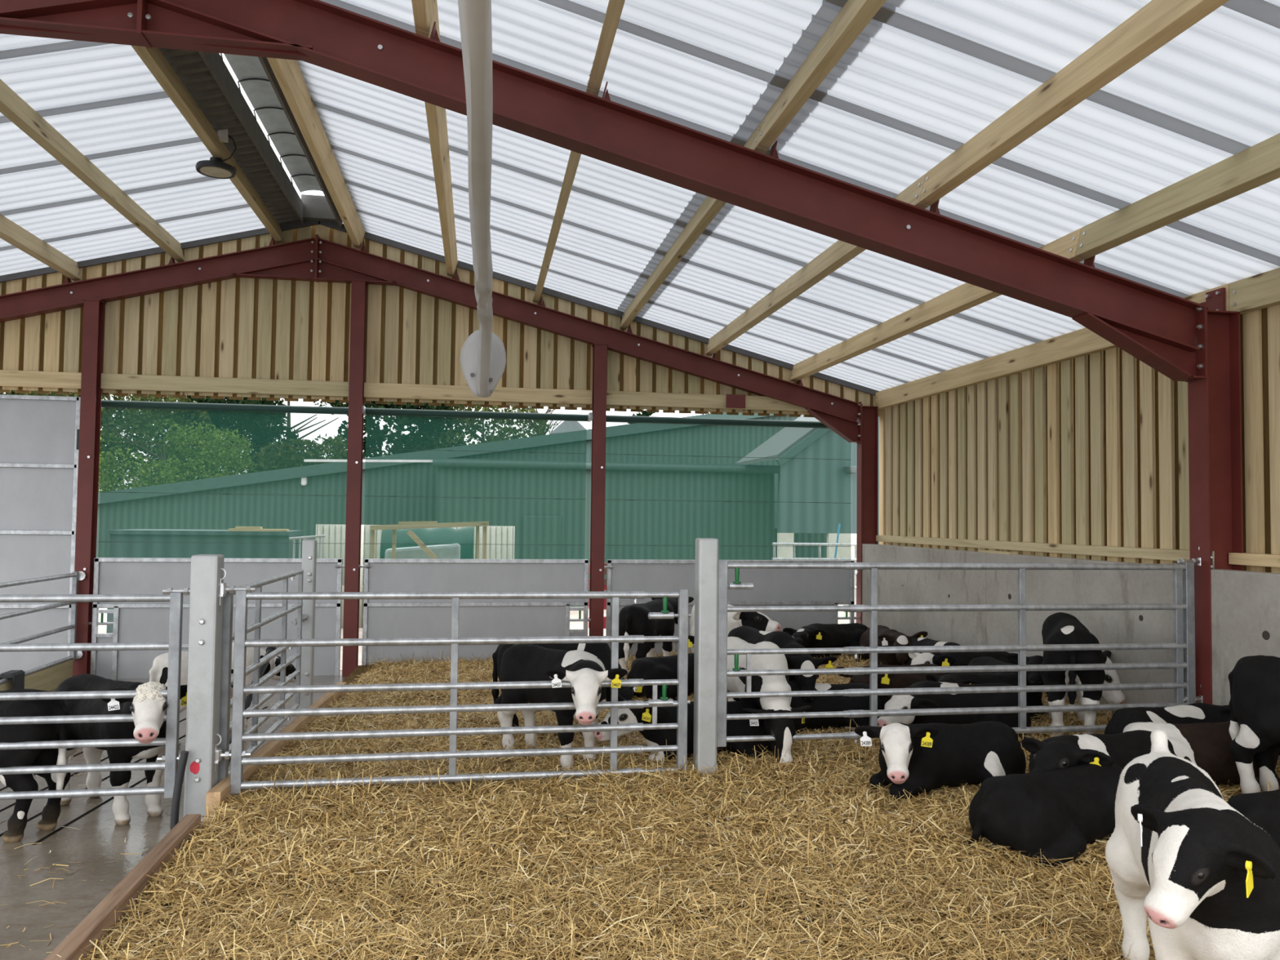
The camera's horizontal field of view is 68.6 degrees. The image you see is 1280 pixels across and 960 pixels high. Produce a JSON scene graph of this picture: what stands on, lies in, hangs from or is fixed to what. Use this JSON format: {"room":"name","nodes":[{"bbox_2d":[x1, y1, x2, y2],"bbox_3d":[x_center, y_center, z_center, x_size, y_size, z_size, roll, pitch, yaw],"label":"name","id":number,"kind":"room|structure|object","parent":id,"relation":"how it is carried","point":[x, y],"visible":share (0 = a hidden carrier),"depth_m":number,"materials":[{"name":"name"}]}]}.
{"room":"farm building","nodes":[
{"label":"farm building","id":0,"kind":"room"},
{"bbox_2d":[0,670,347,959],"bbox_3d":[-2.256,2.046,4.052,15.000,0.322,13.900,1,-2,-10],"label":"floor","id":1,"kind":"structure","parent":0,"point":[86,845],"depth_m":4.80,"materials":[{"name":"concrete"}]},
{"bbox_2d":[0,688,71,843],"bbox_3d":[-3.838,1.495,5.107,1.487,0.857,0.511,1,-2,-3],"label":"calf","id":2,"kind":"object","parent":1,"relation":"on","point":[17,822],"visible":0.73,"depth_m":4.97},
{"bbox_2d":[72,298,106,675],"bbox_3d":[-5.965,0.176,10.132,0.180,4.257,0.185,1,-2,-10],"label":"post","id":3,"kind":"object","parent":1,"relation":"on","point":[94,309],"visible":0.88,"depth_m":10.09,"materials":[{"name":"red metal"}]},
{"bbox_2d":[0,394,80,674],"bbox_3d":[-7.362,0.603,9.871,2.675,3.052,0.058,1,-2,-10],"label":"door","id":4,"kind":"structure","parent":3,"relation":"attached to","point":[39,435],"depth_m":10.05,"materials":[{"name":"metal"}]},
{"bbox_2d":[0,571,85,691],"bbox_3d":[-5.716,1.523,8.505,0.112,1.213,3.055,1,-2,-10],"label":"gate","id":5,"kind":"object","parent":3,"relation":"attached to","point":[47,677],"visible":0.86,"depth_m":9.36,"materials":[{"name":"metal"}]},
{"bbox_2d":[0,670,24,688],"bbox_3d":[-5.851,1.868,8.120,0.476,0.260,1.120,1,-2,-10],"label":"trough","id":6,"kind":"object","parent":5,"relation":"hanging from","point":[18,676],"visible":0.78,"depth_m":8.57,"materials":[{"name":"grey metal"}]},
{"bbox_2d":[97,399,348,585],"bbox_3d":[-4.655,0.156,10.545,2.760,2.060,0.262,1,-2,-10],"label":"screen","id":7,"kind":"object","parent":3,"relation":"attached to","point":[183,480],"visible":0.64,"depth_m":10.60,"materials":[{"name":"green"}]},
{"bbox_2d":[55,673,186,825],"bbox_3d":[-2.970,1.525,5.394,1.419,0.843,0.468,-1,-3,42],"label":"calf","id":8,"kind":"object","parent":1,"relation":"on","point":[148,708],"visible":0.69,"depth_m":5.27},
{"bbox_2d":[44,813,200,959],"bbox_3d":[-1.805,1.685,2.428,0.070,0.285,4.320,1,-2,-10],"label":"kerb","id":9,"kind":"object","parent":1,"relation":"on","point":[101,918],"visible":0.45,"depth_m":3.59,"materials":[{"name":"brown wood"}]},
{"bbox_2d":[0,719,285,952],"bbox_3d":[-3.977,1.933,5.488,3.137,0.081,6.741,1,-2,-10],"label":"straw","id":10,"kind":"object","parent":1,"relation":"on","point":[9,944],"visible":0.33,"depth_m":4.48,"materials":[{"name":"yellow plant"}]},
{"bbox_2d":[169,750,188,831],"bbox_3d":[-2.417,1.669,4.921,0.051,0.485,0.080,-1,-3,35],"label":"hose","id":11,"kind":"object","parent":1,"relation":"on","point":[175,811],"visible":0.77,"depth_m":4.91,"materials":[{"name":"black rubber"}]},
{"bbox_2d":[183,554,224,828],"bbox_3d":[-2.363,1.266,5.072,0.140,1.720,0.154,1,-2,-10],"label":"steel post","id":12,"kind":"object","parent":1,"relation":"on","point":[206,613],"visible":0.86,"depth_m":5.02,"materials":[{"name":"metal"}]},
{"bbox_2d":[0,587,190,799],"bbox_3d":[-3.751,1.072,4.847,2.842,1.220,0.075,1,-2,-10],"label":"gate","id":13,"kind":"object","parent":12,"relation":"attached to","point":[168,762],"visible":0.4,"depth_m":4.98,"materials":[{"name":"metal"}]},
{"bbox_2d":[213,568,691,794],"bbox_3d":[-1.025,1.117,5.315,2.682,1.230,0.075,1,-2,-10],"label":"gate","id":14,"kind":"object","parent":12,"relation":"attached to","point":[238,756],"visible":0.9,"depth_m":5.29,"materials":[{"name":"metal"}]},
{"bbox_2d":[149,642,296,746],"bbox_3d":[-3.297,1.680,7.558,0.457,0.737,1.357,-1,-3,27],"label":"calf","id":15,"kind":"object","parent":1,"relation":"on","point":[158,673],"visible":0.21,"depth_m":7.21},
{"bbox_2d":[204,682,346,827],"bbox_3d":[-2.477,1.886,6.742,0.072,0.370,3.745,1,-2,-8],"label":"kerb","id":16,"kind":"object","parent":1,"relation":"on","point":[219,792],"visible":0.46,"depth_m":5.91,"materials":[{"name":"brown wood"}]},
{"bbox_2d":[289,538,316,708],"bbox_3d":[-2.657,1.357,7.392,0.113,1.775,0.275,1,-2,3],"label":"steel post","id":17,"kind":"object","parent":1,"relation":"on","point":[308,546],"visible":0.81,"depth_m":7.44,"materials":[{"name":"metal"}]},
{"bbox_2d":[217,568,303,782],"bbox_3d":[-2.471,1.191,6.237,0.046,1.108,2.108,1,-2,-9],"label":"gate","id":18,"kind":"object","parent":17,"relation":"attached to","point":[228,636],"visible":0.77,"depth_m":5.91,"materials":[{"name":"metal"}]},
{"bbox_2d":[228,646,278,765],"bbox_3d":[-2.503,1.443,6.028,0.078,0.657,1.354,1,-2,-10],"label":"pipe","id":19,"kind":"object","parent":18,"relation":"attached to","point":[248,699],"visible":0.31,"depth_m":6.25,"materials":[{"name":"black plastic"}]},
{"bbox_2d":[289,613,307,626],"bbox_3d":[-2.672,1.095,7.347,0.054,0.078,0.161,0,-2,13],"label":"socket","id":20,"kind":"object","parent":17,"relation":"attached to","point":[293,622],"depth_m":7.37,"materials":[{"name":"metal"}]},
{"bbox_2d":[342,279,368,676],"bbox_3d":[-3.228,0.045,10.609,0.180,4.620,0.185,1,-2,-10],"label":"post","id":21,"kind":"object","parent":1,"relation":"on","point":[358,287],"visible":0.89,"depth_m":10.55,"materials":[{"name":"red metal"}]},
{"bbox_2d":[88,557,344,679],"bbox_3d":[-4.573,1.540,10.300,2.799,1.422,0.090,1,-2,-10],"label":"gate","id":22,"kind":"object","parent":21,"relation":"attached to","point":[133,621],"visible":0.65,"depth_m":10.23,"materials":[{"name":"metal"}]},
{"bbox_2d":[358,558,591,665],"bbox_3d":[-1.909,1.589,10.758,2.774,1.422,0.090,1,-2,-10],"label":"wall panel","id":23,"kind":"object","parent":21,"relation":"attached to","point":[534,617],"visible":0.58,"depth_m":10.77,"materials":[{"name":"metal"}]},
{"bbox_2d":[362,405,592,585],"bbox_3d":[-1.910,0.206,11.017,2.672,2.060,0.262,1,-2,-10],"label":"screen","id":24,"kind":"object","parent":21,"relation":"attached to","point":[440,484],"visible":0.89,"depth_m":11.08,"materials":[{"name":"green"}]},
{"bbox_2d":[0,234,878,623],"bbox_3d":[-3.594,-0.244,10.584,13.268,5.058,0.161,1,-2,-10],"label":"frame","id":25,"kind":"object","parent":1,"relation":"on","point":[317,260],"visible":0.95,"depth_m":10.88,"materials":[{"name":"red paint"}]},
{"bbox_2d":[0,213,81,280],"bbox_3d":[-5.709,-2.390,7.510,0.121,0.211,5.647,1,-2,-10],"label":"roof beam","id":26,"kind":"structure","parent":25,"relation":"attached to","point":[11,233],"depth_m":9.33,"materials":[{"name":"wood"}]},
{"bbox_2d":[0,79,184,262],"bbox_3d":[-4.667,-2.643,7.700,0.121,0.211,5.647,1,-2,-10],"label":"roof purlin","id":27,"kind":"structure","parent":25,"relation":"attached to","point":[13,107],"depth_m":7.80,"materials":[{"name":"wood"}]},
{"bbox_2d":[131,45,284,243],"bbox_3d":[-3.629,-2.895,7.888,0.121,0.211,5.647,1,-2,-10],"label":"roof purlin","id":28,"kind":"structure","parent":25,"relation":"attached to","point":[153,58],"depth_m":7.57,"materials":[{"name":"wood"}]},
{"bbox_2d":[195,128,236,178],"bbox_3d":[-3.679,-2.872,8.156,0.327,0.406,0.324,1,-2,-10],"label":"lamp","id":29,"kind":"object","parent":28,"relation":"hanging from","point":[215,167],"visible":0.87,"depth_m":8.13,"materials":[{"name":"black metal"}]},
{"bbox_2d":[266,57,364,248],"bbox_3d":[-2.753,-2.876,8.039,0.121,0.211,5.647,1,-2,-10],"label":"roof purlin","id":30,"kind":"structure","parent":25,"relation":"attached to","point":[288,74],"depth_m":7.84,"materials":[{"name":"wood"}]},
{"bbox_2d":[619,117,767,329],"bbox_3d":[0.293,-2.019,8.531,0.121,0.211,5.647,1,-2,-10],"label":"beam","id":31,"kind":"structure","parent":25,"relation":"attached to","point":[709,207],"depth_m":8.04,"materials":[{"name":"wood"}]},
{"bbox_2d":[705,173,928,355],"bbox_3d":[1.334,-1.726,8.700,0.121,0.211,5.647,1,-2,-10],"label":"beam","id":32,"kind":"structure","parent":25,"relation":"attached to","point":[840,252],"depth_m":8.21,"materials":[{"name":"wood"}]},
{"bbox_2d":[789,227,1084,382],"bbox_3d":[2.396,-1.428,8.872,0.121,0.211,5.647,1,-2,-10],"label":"roof purlin","id":33,"kind":"structure","parent":25,"relation":"attached to","point":[963,297],"depth_m":8.39,"materials":[{"name":"wood"}]},
{"bbox_2d":[589,342,608,635],"bbox_3d":[-0.497,0.398,11.067,0.180,4.014,0.185,1,-2,-10],"label":"post","id":34,"kind":"object","parent":1,"relation":"on","point":[599,351],"visible":0.89,"depth_m":11.01,"materials":[{"name":"red metal"}]},
{"bbox_2d":[604,415,851,585],"bbox_3d":[1.104,0.262,11.534,3.300,2.060,0.262,1,-2,-10],"label":"screen","id":35,"kind":"object","parent":34,"relation":"attached to","point":[764,489],"visible":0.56,"depth_m":11.60,"materials":[{"name":"green"}]},
{"bbox_2d":[604,559,859,657],"bbox_3d":[1.077,1.643,11.271,3.304,1.422,0.090,1,-2,-10],"label":"gate","id":36,"kind":"object","parent":34,"relation":"attached to","point":[771,587],"visible":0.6,"depth_m":11.38,"materials":[{"name":"metal"}]},
{"bbox_2d":[0,0,1243,704],"bbox_3d":[-2.639,-0.470,5.133,13.310,4.987,0.270,1,-2,-10],"label":"frame","id":37,"kind":"object","parent":1,"relation":"on","point":[1197,344],"visible":0.96,"depth_m":5.73,"materials":[{"name":"red paint"}]},
{"bbox_2d":[411,0,436,31],"bbox_3d":[-0.752,-2.796,2.615,0.121,0.211,5.697,1,-2,-10],"label":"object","id":38,"kind":"structure","parent":37,"relation":"attached to","point":[423,10],"depth_m":5.27,"materials":[{"name":"wood"}]},
{"bbox_2d":[457,0,506,397],"bbox_3d":[-0.823,-1.558,5.074,0.441,1.223,8.156,1,-2,-10],"label":"ventilation duct","id":39,"kind":"object","parent":37,"relation":"hanging from","point":[482,358],"visible":1,"depth_m":5.39,"materials":[{"name":"white fabric"}]},
{"bbox_2d":[586,0,625,91],"bbox_3d":[0.231,-2.519,2.774,0.121,0.211,5.697,1,-2,-10],"label":"beam","id":40,"kind":"structure","parent":37,"relation":"attached to","point":[615,7],"depth_m":5.02,"materials":[{"name":"wood"}]},
{"bbox_2d":[756,0,886,150],"bbox_3d":[1.257,-2.231,2.940,0.121,0.211,5.697,1,-2,-10],"label":"beam","id":41,"kind":"structure","parent":37,"relation":"attached to","point":[855,15],"depth_m":4.78,"materials":[{"name":"wood"}]},
{"bbox_2d":[875,283,1229,408],"bbox_3d":[3.479,-1.101,9.046,0.081,0.210,5.647,1,-2,-10],"label":"roof purlin","id":42,"kind":"structure","parent":37,"relation":"attached to","point":[1082,342],"depth_m":8.87,"materials":[{"name":"wood"}]},
{"bbox_2d":[919,0,1229,205],"bbox_3d":[2.299,-1.938,3.108,0.121,0.211,5.697,1,-2,-10],"label":"roof purlin","id":43,"kind":"structure","parent":37,"relation":"attached to","point":[1158,22],"depth_m":4.42,"materials":[{"name":"wood"}]},
{"bbox_2d":[1075,133,1279,259],"bbox_3d":[3.360,-1.640,3.280,0.121,0.211,5.697,1,-2,-10],"label":"beam","id":44,"kind":"structure","parent":37,"relation":"attached to","point":[1258,165],"depth_m":5.15,"materials":[{"name":"wood"}]},
{"bbox_2d":[1228,267,1279,314],"bbox_3d":[4.443,-1.313,3.455,0.081,0.210,5.697,1,-2,-10],"label":"beam","id":45,"kind":"structure","parent":37,"relation":"attached to","point":[1261,291],"depth_m":6.04,"materials":[{"name":"wood"}]},
{"bbox_2d":[48,647,1279,959],"bbox_3d":[0.616,1.712,5.975,6.130,0.477,10.286,1,-2,-10],"label":"bedding","id":46,"kind":"object","parent":1,"relation":"on","point":[754,859],"visible":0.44,"depth_m":4.03,"materials":[{"name":"yellow plant"}]},
{"bbox_2d":[497,644,627,770],"bbox_3d":[-0.469,1.418,5.766,0.493,0.749,1.324,2,-3,-28],"label":"calf","id":47,"kind":"object","parent":46,"relation":"on","point":[586,673],"visible":0.88,"depth_m":5.72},
{"bbox_2d":[491,643,644,739],"bbox_3d":[-0.485,1.478,6.598,1.183,0.730,0.472,0,-3,26],"label":"calf","id":48,"kind":"object","parent":46,"relation":"on","point":[602,651],"visible":0.2,"depth_m":6.58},
{"bbox_2d":[618,596,693,676],"bbox_3d":[0.184,1.634,9.761,0.497,0.786,1.439,0,-2,21],"label":"calf","id":49,"kind":"object","parent":46,"relation":"on","point":[633,620],"visible":0.58,"depth_m":9.24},
{"bbox_2d":[626,635,694,701],"bbox_3d":[0.400,1.670,8.272,1.155,0.515,0.593,2,-3,-28],"label":"calf","id":50,"kind":"object","parent":46,"relation":"on","point":[660,667],"visible":0.3,"depth_m":7.99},
{"bbox_2d":[593,693,772,764],"bbox_3d":[0.293,1.567,5.915,1.257,0.429,0.564,1,-2,-15],"label":"calf","id":51,"kind":"object","parent":46,"relation":"on","point":[741,727],"visible":0.33,"depth_m":5.77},
{"bbox_2d":[689,604,781,653],"bbox_3d":[0.855,1.577,9.002,0.475,0.777,1.415,1,-2,-16],"label":"calf","id":52,"kind":"object","parent":46,"relation":"on","point":[758,620],"visible":0.2,"depth_m":8.46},
{"bbox_2d":[726,636,811,767],"bbox_3d":[0.758,1.419,6.162,0.452,0.759,1.167,1,-2,-10],"label":"calf","id":53,"kind":"object","parent":46,"relation":"on","point":[783,730],"visible":0.59,"depth_m":5.77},
{"bbox_2d":[728,626,837,702],"bbox_3d":[1.013,1.495,7.099,0.415,0.712,1.258,2,-2,-24],"label":"calf","id":54,"kind":"object","parent":46,"relation":"on","point":[782,639],"visible":0.39,"depth_m":6.77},
{"bbox_2d":[733,680,884,733],"bbox_3d":[1.193,1.615,6.633,1.133,0.374,0.506,1,-2,-16],"label":"calf","id":55,"kind":"object","parent":46,"relation":"on","point":[833,703],"visible":0.36,"depth_m":6.54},
{"bbox_2d":[782,622,867,657],"bbox_3d":[2.043,1.801,10.415,1.320,0.412,0.572,2,-3,-34],"label":"calf","id":56,"kind":"object","parent":46,"relation":"on","point":[813,635],"visible":0.57,"depth_m":10.33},
{"bbox_2d":[835,663,946,703],"bbox_3d":[1.927,1.625,7.278,1.170,0.403,0.542,2,-3,-33],"label":"calf","id":57,"kind":"object","parent":46,"relation":"on","point":[891,680],"visible":0.22,"depth_m":7.21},
{"bbox_2d":[855,625,928,665],"bbox_3d":[2.572,1.722,9.611,0.587,0.458,1.408,1,-2,1],"label":"calf","id":58,"kind":"object","parent":46,"relation":"on","point":[886,637],"visible":0.56,"depth_m":9.35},
{"bbox_2d":[902,636,960,665],"bbox_3d":[2.856,1.692,8.666,0.548,0.398,1.243,1,-2,-16],"label":"calf","id":59,"kind":"object","parent":46,"relation":"on","point":[921,641],"visible":0.13,"depth_m":8.91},
{"bbox_2d":[854,720,1026,800],"bbox_3d":[1.629,1.498,5.129,1.113,0.440,0.534,2,-3,-29],"label":"calf","id":60,"kind":"object","parent":46,"relation":"on","point":[913,757],"visible":0.95,"depth_m":5.04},
{"bbox_2d":[877,680,1031,741],"bbox_3d":[2.041,1.563,6.308,1.231,0.398,0.552,1,-2,-17],"label":"calf","id":61,"kind":"object","parent":46,"relation":"on","point":[1008,699],"visible":0.47,"depth_m":6.21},
{"bbox_2d":[906,651,1017,674],"bbox_3d":[2.671,1.633,7.886,1.304,0.416,0.546,2,-3,-29],"label":"calf","id":62,"kind":"object","parent":46,"relation":"on","point":[944,659],"visible":0.36,"depth_m":7.79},
{"bbox_2d":[925,672,1043,721],"bbox_3d":[2.428,1.593,6.838,1.120,0.381,0.541,2,-3,-26],"label":"calf","id":63,"kind":"object","parent":46,"relation":"on","point":[1033,699],"visible":0.25,"depth_m":6.83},
{"bbox_2d":[963,653,1046,715],"bbox_3d":[2.849,1.545,7.189,0.552,0.511,1.258,1,-2,-3],"label":"calf","id":64,"kind":"object","parent":46,"relation":"on","point":[1033,677],"visible":0.16,"depth_m":6.92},
{"bbox_2d":[968,761,1123,871],"bbox_3d":[2.032,1.523,4.437,1.172,0.400,0.625,3,-3,-42],"label":"calf","id":65,"kind":"object","parent":46,"relation":"on","point":[1059,812],"visible":0.78,"depth_m":4.14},
{"bbox_2d":[1039,612,1124,737],"bbox_3d":[3.109,1.359,6.574,0.577,0.807,1.235,0,-2,22],"label":"calf","id":66,"kind":"object","parent":46,"relation":"on","point":[1059,628],"visible":0.73,"depth_m":6.16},
{"bbox_2d":[1021,729,1177,773],"bbox_3d":[2.271,1.475,4.736,1.250,0.425,0.548,2,-3,-34],"label":"calf","id":67,"kind":"object","parent":46,"relation":"on","point":[1061,752],"visible":0.44,"depth_m":4.70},
{"bbox_2d":[1104,702,1279,755],"bbox_3d":[3.295,1.516,5.547,1.077,0.374,0.611,0,-2,10],"label":"calf","id":68,"kind":"object","parent":46,"relation":"on","point":[1195,713],"visible":0.27,"depth_m":5.51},
{"bbox_2d":[1105,728,1279,959],"bbox_3d":[1.607,1.242,2.753,0.425,0.807,1.224,0,-2,18],"label":"calf","id":69,"kind":"object","parent":46,"relation":"on","point":[1206,877],"visible":1,"depth_m":2.35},
{"bbox_2d":[1123,720,1279,787],"bbox_3d":[3.208,1.507,5.161,1.180,0.371,0.509,1,-2,-4],"label":"calf","id":70,"kind":"object","parent":46,"relation":"on","point":[1205,744],"visible":0.34,"depth_m":5.02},
{"bbox_2d":[1226,788,1279,848],"bbox_3d":[2.941,1.439,4.042,1.303,0.447,0.541,2,-3,-32],"label":"calf","id":71,"kind":"object","parent":46,"relation":"on","point":[1261,808],"visible":0.38,"depth_m":3.73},
{"bbox_2d":[1227,655,1279,793],"bbox_3d":[3.430,1.244,4.347,0.505,0.842,1.439,2,-3,-26],"label":"calf","id":72,"kind":"object","parent":46,"relation":"on","point":[1254,681],"visible":0.93,"depth_m":4.77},
{"bbox_2d":[693,537,718,777],"bbox_3d":[0.389,1.146,5.558,0.120,1.600,0.120,1,-2,-10],"label":"steel post","id":73,"kind":"object","parent":1,"relation":"on","point":[706,562],"visible":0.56,"depth_m":5.51,"materials":[{"name":"grey metal"}]},
{"bbox_2d":[0,220,879,417],"bbox_3d":[-3.683,-1.960,10.694,13.691,2.123,0.257,1,-2,-10],"label":"wall","id":74,"kind":"structure","parent":0,"point":[237,338],"depth_m":10.76,"materials":[{"name":"beige wood"}]},
{"bbox_2d":[97,606,855,670],"bbox_3d":[-8.636,4.107,49.845,120.000,0.600,78.590,1,-2,-10],"label":"floor","id":75,"kind":"structure","parent":0,"point":[573,614],"depth_m":16.40,"materials":[{"name":"concrete"}]},
{"bbox_2d":[0,390,102,429],"bbox_3d":[-24.156,-0.551,37.004,6.898,7.745,6.813,1,-2,-10],"label":"broadleaf tree","id":76,"kind":"object","parent":75,"relation":"on","point":[12,392],"visible":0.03,"depth_m":35.56,"materials":[{"name":"green plant"}]},
{"bbox_2d":[97,430,102,492],"bbox_3d":[-14.968,0.564,29.480,5.983,5.127,5.555,1,-2,-10],"label":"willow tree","id":77,"kind":"object","parent":75,"relation":"on","point":[100,430],"visible":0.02,"depth_m":27.85,"materials":[{"name":"green plant"}]},
{"bbox_2d":[106,608,113,633],"bbox_3d":[-6.934,1.624,15.066,2.660,1.634,1.250,1,-2,-10],"label":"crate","id":78,"kind":"object","parent":75,"relation":"on","point":[109,615],"visible":0.02,"depth_m":14.27,"materials":[{"name":"plastic"}]},
{"bbox_2d":[20,390,199,476],"bbox_3d":[-17.818,-0.528,31.329,6.340,7.393,7.853,2,-2,-22],"label":"broadleaf tree","id":79,"kind":"object","parent":75,"relation":"on","point":[170,398],"visible":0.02,"depth_m":30.09,"materials":[{"name":"green plant"}]},
{"bbox_2d":[151,395,286,405],"bbox_3d":[-15.922,-0.539,35.897,5.975,7.820,5.597,2,-2,-22],"label":"conifer tree","id":80,"kind":"object","parent":75,"relation":"on","point":[207,400],"visible":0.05,"depth_m":34.43,"materials":[{"name":"green plant"}]},
{"bbox_2d":[248,398,365,458],"bbox_3d":[-16.404,-1.145,42.996,7.057,9.582,7.585,0,-2,21],"label":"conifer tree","id":81,"kind":"object","parent":75,"relation":"on","point":[317,400],"visible":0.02,"depth_m":44.05,"materials":[{"name":"green plant"}]},
{"bbox_2d":[341,524,364,628],"bbox_3d":[-3.830,1.646,16.063,3.323,1.741,0.094,1,-2,-11],"label":"panels","id":82,"kind":"object","parent":75,"relation":"on","point":[361,601],"visible":0.02,"depth_m":15.86,"materials":[{"name":"white metal"}]},
{"bbox_2d":[328,400,460,458],"bbox_3d":[-9.426,-0.566,36.823,6.168,8.095,6.185,1,-2,4],"label":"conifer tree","id":83,"kind":"object","parent":75,"relation":"on","point":[336,404],"visible":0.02,"depth_m":35.65,"materials":[{"name":"green plant"}]},
{"bbox_2d":[362,459,606,606],"bbox_3d":[-2.170,1.122,21.708,10.142,3.275,4.025,1,-2,-10],"label":"barn","id":84,"kind":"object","parent":75,"relation":"on","point":[588,490],"visible":0.02,"depth_m":20.09,"materials":[{"name":"metal"}]},
{"bbox_2d":[96,412,879,557],"bbox_3d":[-3.253,0.320,25.722,28.050,5.171,4.210,1,-2,-10],"label":"barn","id":85,"kind":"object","parent":75,"relation":"on","point":[588,438],"visible":0.03,"depth_m":24.18,"materials":[{"name":"green metal"}]},
{"bbox_2d":[441,403,537,413],"bbox_3d":[-6.480,-0.093,38.394,7.438,7.344,6.697,1,-2,-10],"label":"broadleaf tree","id":86,"kind":"object","parent":75,"relation":"on","point":[461,407],"visible":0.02,"depth_m":37.29,"materials":[{"name":"green plant"}]},
{"bbox_2d":[517,405,555,413],"bbox_3d":[-4.195,-0.214,39.568,4.019,7.730,4.571,-1,-3,43],"label":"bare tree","id":87,"kind":"object","parent":75,"relation":"on","point":[550,410],"visible":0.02,"depth_m":40.07,"materials":[{"name":"green plant"}]},
{"bbox_2d":[588,563,606,628],"bbox_3d":[-0.501,1.744,12.282,0.350,1.320,0.090,1,-2,-10],"label":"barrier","id":88,"kind":"object","parent":75,"relation":"on","point":[605,586],"visible":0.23,"depth_m":12.24,"materials":[{"name":"metal"}]},
{"bbox_2d":[632,409,655,416],"bbox_3d":[0.011,-0.048,44.717,2.890,7.903,3.527,0,-2,13],"label":"conifer tree","id":89,"kind":"object","parent":75,"relation":"on","point":[644,413],"visible":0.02,"depth_m":44.70,"materials":[{"name":"green plant"}]},
{"bbox_2d":[794,414,879,617],"bbox_3d":[3.692,0.216,19.917,2.680,5.077,3.210,1,-2,-10],"label":"barn","id":90,"kind":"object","parent":75,"relation":"on","point":[854,446],"visible":0.02,"depth_m":18.49,"materials":[{"name":"metal"}]},
{"bbox_2d":[850,466,857,473],"bbox_3d":[4.124,-0.195,18.337,0.215,0.140,0.300,1,-2,-10],"label":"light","id":91,"kind":"object","parent":90,"relation":"attached to","point":[853,468],"visible":0.4,"depth_m":18.19,"materials":[{"name":"white plastic"}]},
{"bbox_2d":[850,542,856,622],"bbox_3d":[2.943,1.817,15.720,1.544,1.530,0.146,1,-2,-10],"label":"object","id":92,"kind":"object","parent":75,"relation":"on","point":[851,544],"visible":0.04,"depth_m":15.81,"materials":[{"name":"metal"}]},
{"bbox_2d":[0,0,1279,391],"bbox_3d":[-2.518,-2.272,5.210,13.520,1.735,11.548,1,-2,-10],"label":"ceiling","id":93,"kind":"structure","parent":0,"point":[922,78],"depth_m":6.21,"materials":[{"name":"white plastic"}]},
{"bbox_2d":[159,48,342,228],"bbox_3d":[-2.682,-3.283,5.209,1.040,0.377,11.425,1,-2,-10],"label":"ceiling vent","id":94,"kind":"object","parent":93,"relation":"in","point":[206,76],"visible":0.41,"depth_m":8.39,"materials":[{"name":"metal"}]},
{"bbox_2d":[415,1,457,276],"bbox_3d":[-1.716,-2.584,8.206,0.121,0.211,5.647,1,-2,-10],"label":"beam","id":95,"kind":"structure","parent":93,"relation":"attached to","point":[436,115],"depth_m":7.74,"materials":[{"name":"wood"}]},
{"bbox_2d":[533,68,599,303],"bbox_3d":[-0.734,-2.308,8.365,0.121,0.211,5.647,1,-2,-10],"label":"beam","id":96,"kind":"structure","parent":93,"relation":"attached to","point":[574,158],"depth_m":7.88,"materials":[{"name":"wood"}]},
{"bbox_2d":[862,278,1279,763],"bbox_3d":[3.864,0.513,6.252,0.404,3.800,11.539,1,-2,-10],"label":"wall","id":97,"kind":"structure","parent":0,"point":[1083,459],"depth_m":7.84,"materials":[{"name":"wood"}]},
{"bbox_2d":[716,546,1214,746],"bbox_3d":[2.080,1.001,5.855,3.361,1.230,0.075,1,-2,-10],"label":"gate","id":98,"kind":"object","parent":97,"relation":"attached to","point":[1184,685],"visible":0.84,"depth_m":5.82,"materials":[{"name":"metal"}]},
{"bbox_2d":[979,550,1017,554],"bbox_3d":[3.309,0.668,8.669,0.080,0.019,0.500,1,-2,-10],"label":"timber offcut","id":99,"kind":"object","parent":97,"relation":"on","point":[980,551],"visible":1,"depth_m":8.61,"materials":[{"name":"beige wood"}]},
{"bbox_2d":[1138,614,1143,621],"bbox_3d":[3.576,0.985,6.694,0.004,0.043,0.044,1,-2,-10],"label":"socket","id":100,"kind":"object","parent":97,"relation":"attached to","point":[1140,616],"depth_m":6.69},
{"bbox_2d":[1262,631,1270,639],"bbox_3d":[3.759,0.933,5.633,0.004,0.055,0.056,1,-2,-10],"label":"hole","id":101,"kind":"object","parent":97,"relation":"attached to","point":[1265,634],"depth_m":5.63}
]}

